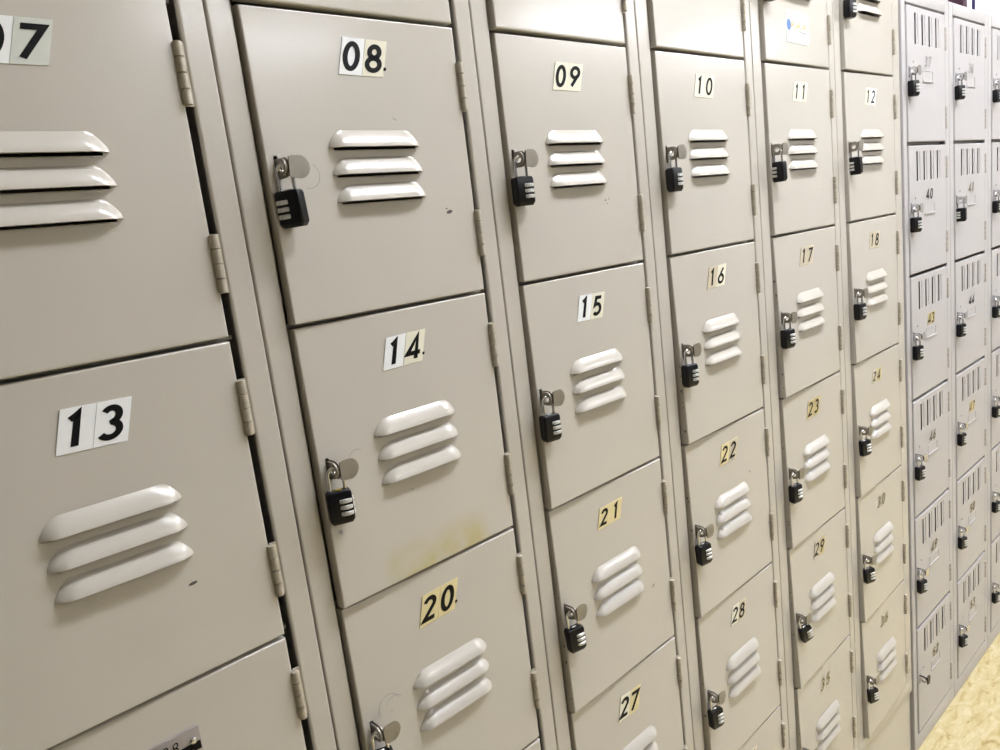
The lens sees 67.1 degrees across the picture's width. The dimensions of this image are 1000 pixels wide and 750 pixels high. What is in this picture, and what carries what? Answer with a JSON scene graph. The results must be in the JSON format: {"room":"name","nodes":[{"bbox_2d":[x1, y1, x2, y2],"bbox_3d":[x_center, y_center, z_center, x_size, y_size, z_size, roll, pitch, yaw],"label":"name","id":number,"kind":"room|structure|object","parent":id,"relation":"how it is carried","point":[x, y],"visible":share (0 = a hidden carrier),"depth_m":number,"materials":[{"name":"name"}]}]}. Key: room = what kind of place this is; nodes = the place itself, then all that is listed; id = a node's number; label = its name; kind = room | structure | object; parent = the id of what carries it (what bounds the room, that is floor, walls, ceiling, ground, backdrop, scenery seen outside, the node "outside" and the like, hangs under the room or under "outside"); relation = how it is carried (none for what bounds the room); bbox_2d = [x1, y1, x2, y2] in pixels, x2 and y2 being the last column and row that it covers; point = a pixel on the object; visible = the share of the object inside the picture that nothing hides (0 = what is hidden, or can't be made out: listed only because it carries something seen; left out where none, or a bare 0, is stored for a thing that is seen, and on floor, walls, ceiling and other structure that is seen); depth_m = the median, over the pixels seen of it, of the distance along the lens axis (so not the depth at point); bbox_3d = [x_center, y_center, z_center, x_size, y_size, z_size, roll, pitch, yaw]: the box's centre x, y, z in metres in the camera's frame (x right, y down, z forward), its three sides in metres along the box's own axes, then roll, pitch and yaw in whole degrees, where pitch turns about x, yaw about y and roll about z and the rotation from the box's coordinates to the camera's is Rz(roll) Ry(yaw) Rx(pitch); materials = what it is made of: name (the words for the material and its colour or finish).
{"room":"locker room","nodes":[
{"label":"locker room","id":0,"kind":"room"},
{"bbox_2d":[918,632,999,749],"bbox_3d":[2.834,0.958,1.043,9.360,0.048,4.464,-16,14,-40],"label":"floor","id":1,"kind":"structure","parent":0,"point":[971,721],"depth_m":2.06,"materials":[{"name":"plastic"}]},
{"bbox_2d":[0,0,336,749],"bbox_3d":[-0.391,0.360,0.784,0.304,1.982,0.369,-16,14,-40],"label":"locker","id":2,"kind":"object","parent":1,"relation":"on","point":[154,594],"visible":1,"depth_m":0.62,"materials":[{"name":"beige metal"}]},
{"bbox_2d":[202,0,556,749],"bbox_3d":[-0.168,0.296,0.981,0.302,1.982,0.371,-16,14,-40],"label":"locker","id":3,"kind":"object","parent":1,"relation":"on","point":[382,318],"visible":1,"depth_m":0.79,"materials":[{"name":"beige metal"}]},
{"bbox_2d":[274,163,308,228],"bbox_3d":[-0.193,-0.164,0.688,0.027,0.058,0.019,-4,11,15],"label":"padlock","id":4,"kind":"object","parent":3,"relation":"attached to","point":[291,206],"visible":1,"depth_m":0.68,"materials":[{"name":"black metal"}]},
{"bbox_2d":[325,467,355,525],"bbox_3d":[-0.158,0.117,0.739,0.026,0.058,0.018,-11,11,-21],"label":"padlock","id":5,"kind":"object","parent":3,"relation":"attached to","point":[340,503],"visible":1,"depth_m":0.73,"materials":[{"name":"black metal"}]},
{"bbox_2d":[371,731,392,749],"bbox_3d":[-0.123,0.399,0.793,0.026,0.058,0.018,-11,11,-21],"label":"padlock","id":6,"kind":"object","parent":3,"relation":"attached to","point":[387,747],"visible":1,"depth_m":0.79,"materials":[{"name":"silver metal"}]},
{"bbox_2d":[468,0,693,749],"bbox_3d":[0.052,0.232,1.176,0.299,1.982,0.371,-16,14,-40],"label":"locker","id":7,"kind":"object","parent":1,"relation":"on","point":[559,88],"visible":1,"depth_m":1.00,"materials":[{"name":"beige metal"}]},
{"bbox_2d":[511,155,535,206],"bbox_3d":[0.026,-0.228,0.883,0.026,0.058,0.018,-12,12,-27],"label":"padlock","id":8,"kind":"object","parent":7,"relation":"attached to","point":[523,192],"visible":1,"depth_m":0.88,"materials":[{"name":"black metal"}]},
{"bbox_2d":[539,395,561,442],"bbox_3d":[0.062,0.053,0.935,0.026,0.058,0.018,-13,12,-31],"label":"padlock","id":9,"kind":"object","parent":7,"relation":"attached to","point":[550,424],"visible":1,"depth_m":0.93,"materials":[{"name":"black metal"}]},
{"bbox_2d":[564,611,586,653],"bbox_3d":[0.099,0.335,0.990,0.028,0.059,0.018,-12,12,-25],"label":"padlock","id":10,"kind":"object","parent":7,"relation":"attached to","point":[575,637],"visible":1,"depth_m":0.98,"materials":[{"name":"black plastic"}]},
{"bbox_2d":[633,0,788,749],"bbox_3d":[0.273,0.167,1.373,0.304,1.982,0.371,-16,14,-40],"label":"locker","id":11,"kind":"object","parent":1,"relation":"on","point":[695,56],"visible":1,"depth_m":1.20,"materials":[{"name":"beige metal"}]},
{"bbox_2d":[665,150,682,191],"bbox_3d":[0.250,-0.292,1.080,0.026,0.058,0.018,-16,14,-40],"label":"padlock","id":12,"kind":"object","parent":11,"relation":"attached to","point":[674,176],"visible":1,"depth_m":1.07,"materials":[{"name":"black plastic"}]},
{"bbox_2d":[681,348,698,387],"bbox_3d":[0.285,-0.012,1.132,0.026,0.058,0.018,-13,12,-31],"label":"padlock","id":13,"kind":"object","parent":11,"relation":"attached to","point":[689,372],"visible":1,"depth_m":1.13,"materials":[{"name":"black plastic"}]},
{"bbox_2d":[695,530,712,565],"bbox_3d":[0.321,0.270,1.187,0.028,0.058,0.018,-13,12,-29],"label":"padlock","id":14,"kind":"object","parent":11,"relation":"attached to","point":[703,550],"visible":1,"depth_m":1.18,"materials":[{"name":"black plastic"}]},
{"bbox_2d":[707,696,723,729],"bbox_3d":[0.355,0.553,1.241,0.027,0.058,0.018,-12,12,-27],"label":"padlock","id":15,"kind":"object","parent":11,"relation":"attached to","point":[715,714],"visible":1,"depth_m":1.24,"materials":[{"name":"black plastic"}]},
{"bbox_2d":[749,0,858,749],"bbox_3d":[0.496,0.102,1.570,0.302,1.982,0.371,-16,14,-40],"label":"locker","id":16,"kind":"object","parent":1,"relation":"on","point":[792,47],"visible":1,"depth_m":1.41,"materials":[{"name":"beige metal"}]},
{"bbox_2d":[772,147,787,182],"bbox_3d":[0.472,-0.357,1.279,0.019,0.058,0.026,-14,13,-34],"label":"padlock","id":17,"kind":"object","parent":16,"relation":"attached to","point":[779,168],"visible":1,"depth_m":1.27,"materials":[{"name":"black plastic"}]},
{"bbox_2d":[780,316,795,348],"bbox_3d":[0.508,-0.076,1.330,0.026,0.058,0.018,-13,13,-27],"label":"padlock","id":18,"kind":"object","parent":16,"relation":"attached to","point":[787,336],"visible":1,"depth_m":1.32,"materials":[{"name":"black plastic"}]},
{"bbox_2d":[788,472,802,503],"bbox_3d":[0.543,0.205,1.384,0.027,0.058,0.018,-13,12,-29],"label":"padlock","id":19,"kind":"object","parent":16,"relation":"attached to","point":[795,490],"visible":1,"depth_m":1.38,"materials":[{"name":"black plastic"}]},
{"bbox_2d":[798,618,813,642],"bbox_3d":[0.584,0.486,1.445,0.035,0.059,0.020,-10,11,-17],"label":"padlock","id":20,"kind":"object","parent":16,"relation":"attached to","point":[805,631],"visible":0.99,"depth_m":1.44,"materials":[{"name":"black plastic"}]},
{"bbox_2d":[832,0,911,749],"bbox_3d":[0.723,0.036,1.772,0.316,1.982,0.371,-16,14,-40],"label":"locker","id":21,"kind":"object","parent":1,"relation":"on","point":[866,45],"visible":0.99,"depth_m":1.62,"materials":[{"name":"beige metal"}]},
{"bbox_2d":[843,0,856,18],"bbox_3d":[0.660,-0.704,1.421,0.026,0.058,0.018,-14,13,-33],"label":"padlock","id":22,"kind":"object","parent":21,"relation":"attached to","point":[849,6],"visible":1,"depth_m":1.42,"materials":[{"name":"black plastic"}]},
{"bbox_2d":[849,144,862,174],"bbox_3d":[0.695,-0.422,1.477,0.019,0.058,0.026,-16,14,-38],"label":"padlock","id":23,"kind":"object","parent":21,"relation":"attached to","point":[856,163],"visible":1,"depth_m":1.47,"materials":[{"name":"black plastic"}]},
{"bbox_2d":[853,291,866,320],"bbox_3d":[0.730,-0.141,1.527,0.026,0.058,0.018,-14,13,-29],"label":"padlock","id":24,"kind":"object","parent":21,"relation":"attached to","point":[860,312],"visible":1,"depth_m":1.52,"materials":[{"name":"black plastic"}]},
{"bbox_2d":[859,429,871,456],"bbox_3d":[0.766,0.141,1.582,0.028,0.059,0.018,-11,11,-21],"label":"padlock","id":25,"kind":"object","parent":21,"relation":"attached to","point":[865,449],"visible":1,"depth_m":1.58,"materials":[{"name":"black plastic"}]},
{"bbox_2d":[863,559,875,583],"bbox_3d":[0.801,0.424,1.636,0.028,0.059,0.019,-10,11,-18],"label":"padlock","id":26,"kind":"object","parent":21,"relation":"attached to","point":[869,576],"visible":1,"depth_m":1.63,"materials":[{"name":"black plastic"}]},
{"bbox_2d":[867,679,878,703],"bbox_3d":[0.835,0.707,1.690,0.028,0.059,0.018,-10,11,-17],"label":"padlock","id":27,"kind":"object","parent":21,"relation":"attached to","point":[872,692],"visible":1,"depth_m":1.69,"materials":[{"name":"black plastic"}]},
{"bbox_2d":[898,0,953,749],"bbox_3d":[0.959,0.035,1.989,0.295,1.849,0.368,-16,14,-40],"label":"locker","id":28,"kind":"object","parent":1,"relation":"on","point":[923,31],"visible":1,"depth_m":1.84,"materials":[{"name":"metal"}]},
{"bbox_2d":[908,69,919,96],"bbox_3d":[0.908,-0.642,1.654,0.026,0.058,0.018,-12,12,-27],"label":"padlock","id":29,"kind":"object","parent":28,"relation":"attached to","point":[913,85],"visible":1,"depth_m":1.65,"materials":[{"name":"black plastic"}]},
{"bbox_2d":[910,206,921,232],"bbox_3d":[0.943,-0.353,1.709,0.026,0.058,0.018,-11,11,-21],"label":"padlock","id":30,"kind":"object","parent":28,"relation":"attached to","point":[915,222],"visible":1,"depth_m":1.70,"materials":[{"name":"black plastic"}]},
{"bbox_2d":[912,335,923,360],"bbox_3d":[0.979,-0.064,1.764,0.026,0.058,0.018,-12,12,-25],"label":"padlock","id":31,"kind":"object","parent":28,"relation":"attached to","point":[917,350],"visible":1,"depth_m":1.76,"materials":[{"name":"black plastic"}]},
{"bbox_2d":[915,457,925,480],"bbox_3d":[1.014,0.224,1.818,0.026,0.058,0.018,-12,12,-27],"label":"padlock","id":32,"kind":"object","parent":28,"relation":"attached to","point":[920,471],"visible":1,"depth_m":1.81,"materials":[{"name":"black plastic"}]},
{"bbox_2d":[917,571,926,593],"bbox_3d":[1.049,0.513,1.873,0.026,0.058,0.018,-11,12,-23],"label":"padlock","id":33,"kind":"object","parent":28,"relation":"attached to","point":[921,583],"visible":1,"depth_m":1.87,"materials":[{"name":"black plastic"}]},
{"bbox_2d":[948,1,987,696],"bbox_3d":[1.179,-0.029,2.183,0.301,1.849,0.368,-16,14,-40],"label":"locker","id":34,"kind":"object","parent":1,"relation":"on","point":[967,27],"visible":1,"depth_m":2.04,"materials":[{"name":"metal"}]},
{"bbox_2d":[948,0,966,6],"bbox_3d":[1.160,-0.985,1.911,0.036,0.121,0.036,-16,14,-40],"label":"storage box","id":35,"kind":"object","parent":34,"relation":"on","point":[959,2],"visible":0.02,"depth_m":1.91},
{"bbox_2d":[946,0,971,8],"bbox_3d":[1.148,-0.999,1.980,0.036,0.126,0.156,-16,14,-40],"label":"storage box","id":36,"kind":"object","parent":34,"relation":"on","point":[969,2],"visible":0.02,"depth_m":1.93,"materials":[{"name":"white"}]},
{"bbox_2d":[954,75,964,99],"bbox_3d":[1.129,-0.706,1.850,0.026,0.058,0.018,-11,12,-23],"label":"padlock","id":37,"kind":"object","parent":34,"relation":"attached to","point":[959,90],"visible":1,"depth_m":1.85,"materials":[{"name":"black plastic"}]},
{"bbox_2d":[956,315,965,336],"bbox_3d":[1.200,-0.129,1.960,0.026,0.058,0.018,-12,12,-27],"label":"padlock","id":38,"kind":"object","parent":34,"relation":"attached to","point":[961,327],"visible":1,"depth_m":1.96,"materials":[{"name":"black plastic"}]},
{"bbox_2d":[956,198,966,221],"bbox_3d":[1.166,-0.418,1.908,0.027,0.058,0.019,2,14,41],"label":"padlock","id":39,"kind":"object","parent":34,"relation":"attached to","point":[961,213],"visible":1,"depth_m":1.90,"materials":[{"name":"black plastic"}]},
{"bbox_2d":[957,425,966,445],"bbox_3d":[1.235,0.160,2.015,0.026,0.058,0.018,-13,12,-29],"label":"padlock","id":40,"kind":"object","parent":34,"relation":"attached to","point":[961,437],"visible":1,"depth_m":2.01,"materials":[{"name":"black plastic"}]},
{"bbox_2d":[958,628,967,647],"bbox_3d":[1.306,0.738,2.125,0.026,0.058,0.018,-11,11,-21],"label":"padlock","id":41,"kind":"object","parent":34,"relation":"attached to","point":[963,638],"visible":1,"depth_m":2.12,"materials":[{"name":"black plastic"}]},
{"bbox_2d":[958,529,967,549],"bbox_3d":[1.270,0.449,2.070,0.026,0.058,0.018,-11,12,-23],"label":"padlock","id":42,"kind":"object","parent":34,"relation":"attached to","point":[962,540],"visible":1,"depth_m":2.06,"materials":[{"name":"black plastic"}]},
{"bbox_2d":[975,0,983,11],"bbox_3d":[1.203,-1.020,2.037,0.074,0.133,0.168,-16,14,-40],"label":"storage box","id":43,"kind":"object","parent":34,"relation":"on","point":[979,4],"visible":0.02,"depth_m":1.98,"materials":[{"name":"white"}]},
{"bbox_2d":[987,14,999,648],"bbox_3d":[1.400,-0.093,2.380,0.301,1.849,0.368,-16,14,-40],"label":"locker","id":44,"kind":"object","parent":1,"relation":"on","point":[993,484],"visible":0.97,"depth_m":2.20,"materials":[{"name":"metal"}]},
{"bbox_2d":[991,585,999,603],"bbox_3d":[1.527,0.673,2.321,0.026,0.058,0.018,-12,12,-25],"label":"padlock","id":45,"kind":"object","parent":44,"relation":"attached to","point":[995,596],"visible":1,"depth_m":2.32,"materials":[{"name":"black plastic"}]},
{"bbox_2d":[992,80,999,102],"bbox_3d":[1.351,-0.771,2.047,0.026,0.058,0.018,-12,12,-26],"label":"padlock","id":46,"kind":"object","parent":44,"relation":"attached to","point":[995,93],"visible":1,"depth_m":2.04,"materials":[{"name":"black plastic"}]},
{"bbox_2d":[992,298,999,317],"bbox_3d":[1.421,-0.193,2.157,0.026,0.058,0.018,-12,12,-26],"label":"padlock","id":47,"kind":"object","parent":44,"relation":"attached to","point":[995,309],"visible":1,"depth_m":2.15,"materials":[{"name":"black plastic"}]},
{"bbox_2d":[992,192,999,212],"bbox_3d":[1.386,-0.482,2.102,0.026,0.058,0.018,-12,12,-26],"label":"padlock","id":48,"kind":"object","parent":44,"relation":"attached to","point":[995,204],"visible":1,"depth_m":2.10,"materials":[{"name":"black plastic"}]},
{"bbox_2d":[992,398,999,417],"bbox_3d":[1.457,0.096,2.212,0.026,0.058,0.018,-12,12,-26],"label":"padlock","id":49,"kind":"object","parent":44,"relation":"attached to","point":[995,409],"visible":1,"depth_m":2.21,"materials":[{"name":"black plastic"}]},
{"bbox_2d":[992,494,999,512],"bbox_3d":[1.492,0.384,2.266,0.026,0.058,0.018,-12,12,-26],"label":"padlock","id":50,"kind":"object","parent":44,"relation":"attached to","point":[995,504],"visible":1,"depth_m":2.26,"materials":[{"name":"black plastic"}]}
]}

